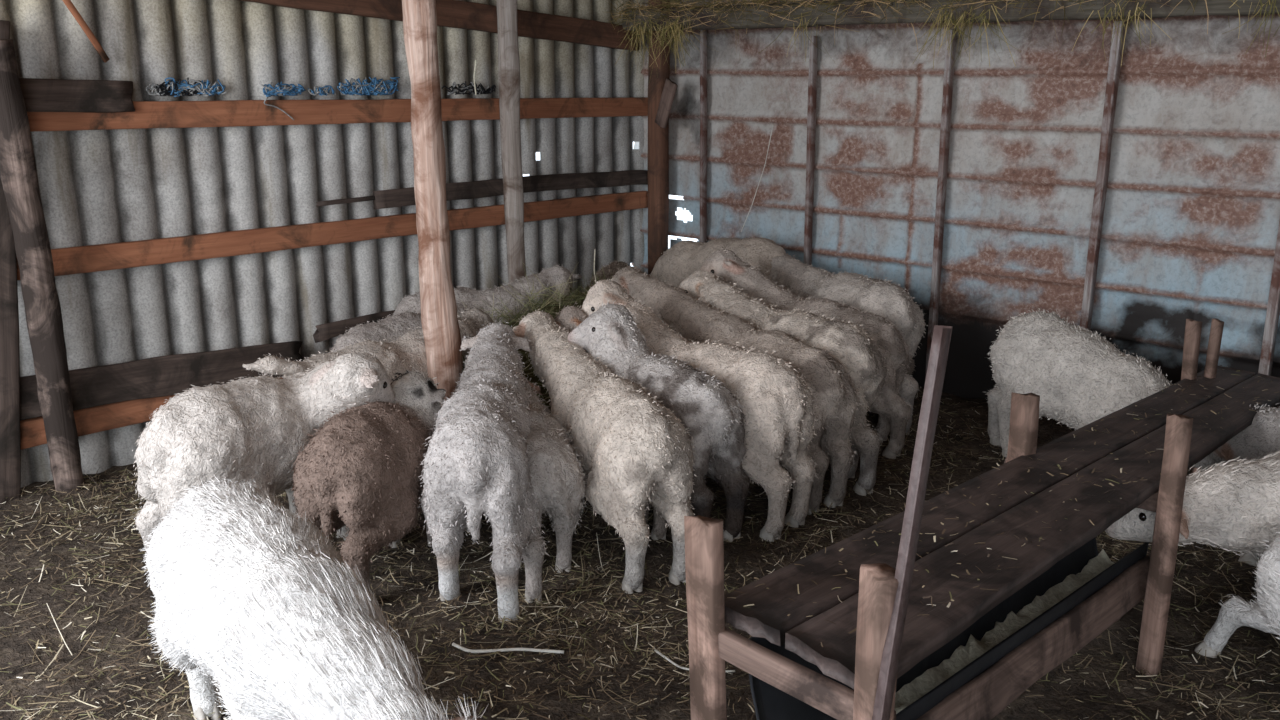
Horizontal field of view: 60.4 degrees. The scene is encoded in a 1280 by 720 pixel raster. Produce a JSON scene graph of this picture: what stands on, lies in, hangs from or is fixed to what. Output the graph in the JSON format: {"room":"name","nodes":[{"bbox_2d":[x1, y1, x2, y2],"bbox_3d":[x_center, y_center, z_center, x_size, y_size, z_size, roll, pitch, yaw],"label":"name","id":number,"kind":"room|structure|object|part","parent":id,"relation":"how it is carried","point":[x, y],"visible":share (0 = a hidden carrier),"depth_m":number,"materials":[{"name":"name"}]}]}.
{"room":"farm building","nodes":[
{"label":"farm building","id":0,"kind":"room"},
{"bbox_2d":[0,0,644,486],"bbox_3d":[-2.113,-0.706,4.265,0.052,2.376,6.418,13,19,40],"label":"wall","id":1,"kind":"structure","parent":0,"point":[96,187],"depth_m":4.80,"materials":[{"name":"grey metal"}]},
{"bbox_2d":[62,0,109,62],"bbox_3d":[-2.049,-1.229,4.046,0.020,0.261,0.215,4,15,16],"label":"stick","id":2,"kind":"object","parent":1,"relation":"attached to","point":[68,3],"visible":1,"depth_m":4.06,"materials":[{"name":"brown wood"}]},
{"bbox_2d":[20,377,283,449],"bbox_3d":[-1.607,0.082,4.969,0.040,0.109,2.899,13,19,40],"label":"wall rail","id":3,"kind":"object","parent":1,"relation":"attached to","point":[96,419],"visible":0.17,"depth_m":4.37,"materials":[{"name":"brown wood"}]},
{"bbox_2d":[20,341,303,419],"bbox_3d":[-2.035,0.097,4.436,0.060,0.228,1.524,13,19,40],"label":"board","id":4,"kind":"object","parent":3,"relation":"on","point":[161,376],"visible":0.78,"depth_m":4.48,"materials":[{"name":"brown wood"}]},
{"bbox_2d":[240,0,402,20],"bbox_3d":[-1.379,-1.531,4.774,0.066,0.089,0.799,13,19,40],"label":"plate","id":5,"kind":"object","parent":1,"relation":"attached to","point":[382,9],"depth_m":4.85,"materials":[{"name":"brown wood"}]},
{"bbox_2d":[16,191,647,279],"bbox_3d":[-1.239,-0.626,5.212,0.038,0.103,3.879,13,19,40],"label":"wall rail","id":6,"kind":"object","parent":1,"relation":"attached to","point":[112,256],"visible":0.87,"depth_m":4.87,"materials":[{"name":"brown wood"}]},
{"bbox_2d":[373,170,647,208],"bbox_3d":[-0.590,-0.916,5.817,0.045,0.116,1.934,13,19,40],"label":"board","id":7,"kind":"object","parent":6,"relation":"on","point":[391,198],"visible":0.84,"depth_m":5.80,"materials":[{"name":"brown wood"}]},
{"bbox_2d":[316,195,374,206],"bbox_3d":[-1.267,-0.748,5.092,0.025,0.024,0.525,13,21,40],"label":"thin lath","id":8,"kind":"object","parent":7,"relation":"on","point":[366,198],"visible":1,"depth_m":5.00,"materials":[{"name":"brown wood"}]},
{"bbox_2d":[27,97,647,131],"bbox_3d":[-1.086,-1.189,5.242,0.038,0.108,3.489,13,19,40],"label":"wall rail","id":9,"kind":"object","parent":1,"relation":"attached to","point":[226,113],"visible":0.87,"depth_m":4.80,"materials":[{"name":"brown wood"}]},
{"bbox_2d":[19,78,134,112],"bbox_3d":[-2.104,-0.981,4.075,0.041,0.131,0.451,13,19,40],"label":"board","id":10,"kind":"object","parent":9,"relation":"attached to","point":[39,95],"visible":0.82,"depth_m":4.07,"materials":[{"name":"brown wood"}]},
{"bbox_2d":[146,82,177,96],"bbox_3d":[-1.885,-1.070,4.345,0.040,0.058,0.138,13,19,40],"label":"twine tangle","id":11,"kind":"object","parent":9,"relation":"on","point":[160,90],"visible":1,"depth_m":4.33,"materials":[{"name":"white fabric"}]},
{"bbox_2d":[165,77,202,96],"bbox_3d":[-1.819,-1.095,4.412,0.041,0.077,0.183,13,19,40],"label":"twine tangle","id":12,"kind":"object","parent":9,"relation":"on","point":[184,89],"visible":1,"depth_m":4.40,"materials":[{"name":"blue fabric"}]},
{"bbox_2d":[191,79,226,96],"bbox_3d":[-1.758,-1.107,4.479,0.042,0.070,0.154,13,19,40],"label":"twine tangle","id":13,"kind":"object","parent":9,"relation":"on","point":[208,90],"visible":1,"depth_m":4.48,"materials":[{"name":"blue plastic"}]},
{"bbox_2d":[261,82,305,119],"bbox_3d":[-1.530,-1.115,4.737,0.053,0.163,0.227,13,19,40],"label":"twine tangle","id":14,"kind":"object","parent":9,"relation":"hanging from","point":[278,90],"visible":1,"depth_m":4.71,"materials":[{"name":"blue plastic"}]},
{"bbox_2d":[308,85,335,95],"bbox_3d":[-1.408,-1.192,4.870,0.037,0.046,0.137,13,19,40],"label":"twine tangle","id":15,"kind":"object","parent":9,"relation":"on","point":[320,90],"visible":1,"depth_m":4.86,"materials":[{"name":"blue plastic"}]},
{"bbox_2d":[337,77,399,95],"bbox_3d":[-1.240,-1.256,5.045,0.049,0.085,0.338,13,19,40],"label":"twine tangle","id":16,"kind":"object","parent":9,"relation":"on","point":[384,87],"visible":1,"depth_m":5.03,"materials":[{"name":"blue plastic"}]},
{"bbox_2d":[442,81,495,94],"bbox_3d":[-0.848,-1.354,5.476,0.042,0.066,0.338,13,19,40],"label":"twine tangle","id":17,"kind":"object","parent":9,"relation":"on","point":[453,87],"visible":0.99,"depth_m":5.46,"materials":[{"name":"black fabric"}]},
{"bbox_2d":[473,60,476,94],"bbox_3d":[-0.816,-1.396,5.439,0.019,0.170,0.036,-6,16,-21],"label":"straw","id":18,"kind":"object","parent":9,"relation":"on","point":[475,60],"visible":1,"depth_m":5.43,"materials":[{"name":"beige plant"}]},
{"bbox_2d":[313,310,394,342],"bbox_3d":[-0.967,-0.246,5.600,0.058,0.127,1.578,13,19,40],"label":"board","id":19,"kind":"object","parent":1,"relation":"attached to","point":[330,330],"visible":0.23,"depth_m":5.11,"materials":[{"name":"brown wood"}]},
{"bbox_2d":[436,0,497,33],"bbox_3d":[-0.858,-1.666,5.343,0.066,0.145,0.377,13,19,40],"label":"plate","id":20,"kind":"object","parent":1,"relation":"attached to","point":[469,15],"depth_m":5.32,"materials":[{"name":"brown wood"}]},
{"bbox_2d":[517,9,639,50],"bbox_3d":[-0.336,-1.769,5.922,0.066,0.187,0.927,13,19,40],"label":"plate","id":21,"kind":"object","parent":1,"relation":"attached to","point":[530,24],"depth_m":5.86,"materials":[{"name":"brown wood"}]},
{"bbox_2d":[0,385,1279,719],"bbox_3d":[0.501,0.979,2.389,7.200,0.051,6.550,13,19,40],"label":"floor","id":22,"kind":"structure","parent":0,"point":[10,647],"depth_m":3.19,"materials":[{"name":"brown soil"}]},
{"bbox_2d":[0,20,20,504],"bbox_3d":[-2.307,-0.324,3.966,0.060,1.741,0.283,13,19,40],"label":"upright","id":23,"kind":"object","parent":22,"relation":"on","point":[10,435],"visible":0.74,"depth_m":4.01,"materials":[{"name":"brown wood"}]},
{"bbox_2d":[0,39,84,493],"bbox_3d":[-2.185,-0.276,3.974,0.130,1.696,0.216,-2,15,-6],"label":"leaning pole","id":24,"kind":"object","parent":22,"relation":"on","point":[18,171],"visible":0.98,"depth_m":3.94,"materials":[{"name":"brown wood"}]},
{"bbox_2d":[132,350,394,551],"bbox_3d":[-1.186,0.326,3.490,0.792,0.718,0.604,-10,18,-33],"label":"sheep","id":25,"kind":"object","parent":22,"relation":"on","point":[249,428],"visible":0.67,"depth_m":3.32},
{"bbox_2d":[242,306,494,383],"bbox_3d":[-0.928,0.171,4.261,0.364,0.628,1.291,10,18,33],"label":"sheep","id":26,"kind":"object","parent":22,"relation":"on","point":[408,351],"visible":0.21,"depth_m":4.07},
{"bbox_2d":[328,282,511,352],"bbox_3d":[-0.917,0.004,4.962,0.309,0.598,1.168,12,19,38],"label":"sheep","id":27,"kind":"object","parent":22,"relation":"on","point":[391,327],"visible":0.2,"depth_m":4.67},
{"bbox_2d":[402,0,462,406],"bbox_3d":[-0.765,-0.423,4.135,0.150,1.940,0.263,-6,16,-21],"label":"log post","id":28,"kind":"object","parent":22,"relation":"on","point":[439,319],"visible":0.76,"depth_m":4.06,"materials":[{"name":"brown wood"}]},
{"bbox_2d":[417,320,538,621],"bbox_3d":[-0.482,0.299,3.692,0.394,0.668,1.296,0,15,2],"label":"sheep","id":29,"kind":"object","parent":22,"relation":"on","point":[476,461],"visible":0.93,"depth_m":3.21},
{"bbox_2d":[393,264,581,324],"bbox_3d":[-0.694,-0.097,5.205,0.985,0.672,0.373,-5,16,-20],"label":"sheep","id":30,"kind":"object","parent":22,"relation":"on","point":[551,276],"visible":0.26,"depth_m":5.12},
{"bbox_2d":[452,642,563,653],"bbox_3d":[-0.366,0.795,3.008,0.316,0.009,0.040,2,15,8],"label":"stick","id":31,"kind":"object","parent":22,"relation":"on","point":[453,643],"visible":1,"depth_m":3.01,"materials":[{"name":"wood"}]},
{"bbox_2d":[496,0,525,283],"bbox_3d":[-0.642,-0.850,5.593,0.103,1.933,0.071,-9,17,-28],"label":"post","id":32,"kind":"object","parent":22,"relation":"on","point":[508,51],"visible":0.71,"depth_m":5.49,"materials":[{"name":"grey wood"}]},
{"bbox_2d":[521,373,587,602],"bbox_3d":[-0.362,0.373,3.679,0.319,0.531,0.944,-4,15,-13],"label":"sheep","id":33,"kind":"object","parent":22,"relation":"on","point":[558,485],"visible":0.52,"depth_m":3.38},
{"bbox_2d":[457,261,661,412],"bbox_3d":[-0.454,0.020,5.007,1.130,0.860,2.176,9,17,32],"label":"heap","id":34,"kind":"object","parent":22,"relation":"on","point":[550,307],"visible":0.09,"depth_m":4.99,"materials":[{"name":"plant"}]},
{"bbox_2d":[594,249,596,281],"bbox_3d":[-0.221,-0.443,5.470,0.015,0.203,0.128,-2,15,-8],"label":"stalk","id":35,"kind":"object","parent":34,"relation":"on","point":[594,249],"visible":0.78,"depth_m":5.50,"materials":[{"name":"beige plant"}]},
{"bbox_2d":[512,309,697,593],"bbox_3d":[-0.210,0.246,3.907,0.357,0.663,1.395,-7,16,-25],"label":"sheep","id":36,"kind":"object","parent":22,"relation":"on","point":[633,450],"visible":0.88,"depth_m":3.40},
{"bbox_2d":[583,260,633,295],"bbox_3d":[-0.144,-0.234,5.931,0.347,0.572,0.860,2,15,7],"label":"sheep","id":37,"kind":"object","parent":22,"relation":"on","point":[612,268],"visible":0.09,"depth_m":5.87},
{"bbox_2d":[555,302,666,539],"bbox_3d":[-0.130,0.199,4.073,0.282,0.670,1.044,-6,16,-22],"label":"sheep","id":38,"kind":"object","parent":22,"relation":"on","point":[570,317],"visible":0.06,"depth_m":4.31},
{"bbox_2d":[0,389,1279,719],"bbox_3d":[0.129,0.627,3.605,4.561,0.112,4.716,13,19,40],"label":"litter","id":39,"kind":"object","parent":22,"relation":"on","point":[131,502],"visible":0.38,"depth_m":3.18,"materials":[{"name":"beige plant"}]},
{"bbox_2d":[140,477,487,719],"bbox_3d":[-0.710,0.664,2.240,0.377,0.694,1.312,-11,18,-36],"label":"sheep","id":40,"kind":"object","parent":39,"relation":"on","point":[253,600],"visible":1,"depth_m":2.02},
{"bbox_2d":[289,367,445,601],"bbox_3d":[-0.807,0.379,3.489,0.399,0.615,0.708,7,16,27],"label":"sheep","id":41,"kind":"object","parent":39,"relation":"on","point":[361,471],"visible":0.79,"depth_m":3.25},
{"bbox_2d":[647,0,669,275],"bbox_3d":[0.106,-1.086,6.345,0.106,2.008,0.095,13,19,40],"label":"post","id":42,"kind":"object","parent":22,"relation":"on","point":[658,137],"visible":0.62,"depth_m":6.29,"materials":[{"name":"brown wood"}]},
{"bbox_2d":[655,78,677,127],"bbox_3d":[0.145,-1.425,6.110,0.043,0.272,0.178,-9,17,-31],"label":"plate","id":43,"kind":"object","parent":42,"relation":"attached to","point":[670,87],"visible":1,"depth_m":6.10,"materials":[{"name":"brown wood"}]},
{"bbox_2d":[568,300,752,541],"bbox_3d":[0.052,0.208,3.878,0.394,0.751,0.819,-13,20,-41],"label":"sheep","id":44,"kind":"object","parent":22,"relation":"on","point":[715,418],"visible":0.48,"depth_m":3.69},
{"bbox_2d":[654,649,734,671],"bbox_3d":[0.135,0.814,2.938,0.240,0.006,0.056,7,16,27],"label":"stalk","id":45,"kind":"object","parent":22,"relation":"on","point":[656,651],"visible":0.63,"depth_m":2.94,"materials":[{"name":"plant"}]},
{"bbox_2d":[581,279,818,541],"bbox_3d":[0.196,0.131,4.138,0.374,0.768,1.178,-11,18,-37],"label":"sheep","id":46,"kind":"object","parent":22,"relation":"on","point":[777,401],"visible":0.57,"depth_m":3.76},
{"bbox_2d":[700,30,706,242],"bbox_3d":[0.347,-0.947,6.250,0.074,1.787,0.052,13,19,40],"label":"upright","id":47,"kind":"object","parent":22,"relation":"on","point":[703,49],"visible":0.66,"depth_m":6.16,"materials":[{"name":"brown wood"}]},
{"bbox_2d":[650,236,787,286],"bbox_3d":[0.427,-0.323,5.930,0.942,0.744,0.389,10,18,34],"label":"sheep","id":48,"kind":"object","parent":22,"relation":"on","point":[684,258],"visible":0.3,"depth_m":5.81},
{"bbox_2d":[612,264,861,514],"bbox_3d":[0.287,0.042,4.648,0.362,0.683,1.776,-8,17,-28],"label":"sheep","id":49,"kind":"object","parent":22,"relation":"on","point":[834,394],"visible":0.52,"depth_m":4.03},
{"bbox_2d":[678,270,888,495],"bbox_3d":[0.578,0.041,4.620,0.373,0.700,1.305,-8,17,-27],"label":"sheep","id":50,"kind":"object","parent":22,"relation":"on","point":[847,342],"visible":0.44,"depth_m":4.20},
{"bbox_2d":[699,247,913,458],"bbox_3d":[0.725,-0.073,4.924,1.200,0.767,0.386,13,19,40],"label":"sheep","id":51,"kind":"object","parent":22,"relation":"on","point":[894,413],"visible":0.41,"depth_m":4.68},
{"bbox_2d":[804,35,817,266],"bbox_3d":[0.880,-0.804,5.797,0.072,1.740,0.053,13,19,40],"label":"upright","id":52,"kind":"object","parent":22,"relation":"on","point":[812,82],"visible":0.66,"depth_m":5.71,"materials":[{"name":"wood"}]},
{"bbox_2d":[769,253,927,434],"bbox_3d":[0.918,-0.152,5.394,0.394,0.682,1.474,-6,16,-21],"label":"sheep","id":53,"kind":"object","parent":22,"relation":"on","point":[891,301],"visible":0.42,"depth_m":4.93},
{"bbox_2d":[838,272,915,375],"bbox_3d":[0.976,-0.135,5.443,0.896,0.624,0.390,13,19,40],"label":"sheep","id":54,"kind":"object","parent":22,"relation":"on","point":[911,364],"visible":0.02,"depth_m":5.21},
{"bbox_2d":[872,325,952,719],"bbox_3d":[0.411,0.525,1.845,0.034,1.165,0.232,14,20,43],"label":"wooden plank","id":55,"kind":"object","parent":22,"relation":"on","point":[941,338],"visible":1,"depth_m":1.81,"materials":[{"name":"brown wood"}]},
{"bbox_2d":[925,29,956,379],"bbox_3d":[1.438,-0.685,5.314,0.057,1.755,0.052,13,19,40],"label":"upright","id":56,"kind":"object","parent":22,"relation":"on","point":[949,61],"visible":0.76,"depth_m":5.27,"materials":[{"name":"brown wood"}]},
{"bbox_2d":[684,318,1279,719],"bbox_3d":[1.242,0.429,3.048,2.840,0.749,0.538,-14,20,-42],"label":"trough","id":57,"kind":"object","parent":22,"relation":"on","point":[970,660],"visible":0.96,"depth_m":2.59,"materials":[{"name":"wood"},{"name":"black rubber"}]},
{"bbox_3d":[0.138,0.655,2.268,0.040,0.700,0.090,-10,14,-33],"label":"post","id":58,"kind":"part","parent":57,"relation":"part of","materials":[{"name":"brown wood"}]},
{"bbox_3d":[0.281,0.604,2.107,0.038,0.058,0.475,-13,19,-40],"label":"cross rail","id":59,"kind":"part","parent":57,"relation":"part of","materials":[{"name":"brown wood"}]},
{"bbox_3d":[0.409,0.714,1.953,0.055,0.748,0.069,-6,16,-21],"label":"post","id":60,"kind":"part","parent":57,"relation":"part of","materials":[{"name":"brown wood"}]},
{"bbox_2d":[727,365,1277,646],"bbox_3d":[1.237,0.280,3.054,0.401,0.031,2.749,14,20,43],"label":"straw","id":61,"kind":"object","parent":57,"relation":"on","point":[1058,465],"visible":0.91,"depth_m":2.65,"materials":[{"name":"plant"}]},
{"bbox_3d":[1.099,0.421,3.209,0.055,0.675,0.078,-7,16,-26],"label":"post","id":62,"kind":"part","parent":57,"relation":"part of","materials":[{"name":"brown wood"}]},
{"bbox_3d":[0.914,0.733,2.620,1.499,0.106,0.030,-14,9,-42],"label":"trough rail","id":63,"kind":"part","parent":57,"relation":"part of","materials":[{"name":"brown wood"}]},
{"bbox_3d":[1.250,0.347,3.090,0.464,0.057,0.038,13,19,40],"label":"cross rail","id":64,"kind":"part","parent":57,"relation":"part of","materials":[{"name":"brown wood"}]},
{"bbox_3d":[1.358,0.489,2.852,0.046,0.730,0.058,-7,16,-26],"label":"post","id":65,"kind":"part","parent":57,"relation":"part of","materials":[{"name":"brown wood"}]},
{"bbox_3d":[1.955,0.206,3.951,0.034,0.718,0.048,-8,15,-25],"label":"post","id":66,"kind":"part","parent":57,"relation":"part of","materials":[{"name":"brown wood"}]},
{"bbox_3d":[2.031,0.203,3.962,0.033,0.717,0.034,-7,17,-26],"label":"post","id":67,"kind":"part","parent":57,"relation":"part of","materials":[{"name":"brown wood"}]},
{"bbox_2d":[984,309,1171,456],"bbox_3d":[1.740,0.133,4.386,0.367,0.639,0.871,-12,19,-38],"label":"sheep","id":68,"kind":"object","parent":22,"relation":"on","point":[1078,376],"visible":0.74,"depth_m":4.28},
{"bbox_2d":[1080,21,1125,331],"bbox_3d":[1.996,-0.566,4.831,0.062,1.766,0.053,13,19,40],"label":"upright","id":69,"kind":"object","parent":22,"relation":"on","point":[1116,49],"visible":0.75,"depth_m":4.77,"materials":[{"name":"brown wood"}]},
{"bbox_2d":[1105,450,1279,560],"bbox_3d":[1.853,0.489,2.962,1.117,0.668,0.395,6,16,21],"label":"sheep","id":70,"kind":"object","parent":22,"relation":"on","point":[1235,506],"visible":0.74,"depth_m":2.95},
{"bbox_2d":[1192,402,1279,565],"bbox_3d":[2.211,0.402,3.451,0.987,0.590,0.376,9,17,31],"label":"sheep","id":71,"kind":"object","parent":22,"relation":"on","point":[1261,438],"visible":0.23,"depth_m":3.50},
{"bbox_2d":[1194,532,1279,657],"bbox_3d":[1.772,0.674,2.485,1.028,0.550,0.540,13,19,40],"label":"sheep","id":72,"kind":"object","parent":22,"relation":"on","point":[1234,613],"visible":1,"depth_m":2.86},
{"bbox_2d":[1258,219,1279,375],"bbox_3d":[2.542,-0.434,4.363,0.061,1.746,0.053,13,19,40],"label":"upright","id":73,"kind":"object","parent":22,"relation":"on","point":[1273,307],"visible":0.54,"depth_m":4.43,"materials":[{"name":"brown wood"}]},
{"bbox_2d":[632,0,1279,399],"bbox_3d":[2.604,-0.596,4.342,7.098,2.124,0.058,13,19,40],"label":"wall","id":74,"kind":"structure","parent":0,"point":[1191,217],"depth_m":5.10,"materials":[{"name":"metal"}]},
{"bbox_2d":[741,125,772,231],"bbox_3d":[0.634,-0.981,5.984,0.198,0.590,0.005,13,19,40],"label":"straw","id":75,"kind":"object","parent":74,"relation":"attached to","point":[772,125],"visible":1,"depth_m":5.96,"materials":[{"name":"plant"}]},
{"bbox_3d":[3.168,0.554,-0.143,0.045,2.154,6.412,13,19,40],"label":"wall","id":76,"kind":"structure","parent":0,"visible":0},
{"bbox_2d":[622,0,1279,30],"bbox_3d":[2.627,-1.275,3.823,7.226,0.123,0.114,13,19,40],"label":"roof beam","id":77,"kind":"structure","parent":76,"relation":"attached to","point":[1215,7],"depth_m":4.89,"materials":[{"name":"brown wood"}]},
{"bbox_2d":[602,0,1279,81],"bbox_3d":[1.326,-1.468,4.876,3.930,0.487,0.477,13,19,40],"label":"hay","id":78,"kind":"object","parent":77,"relation":"on","point":[675,4],"visible":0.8,"depth_m":5.25,"materials":[{"name":"plant"}]}
]}

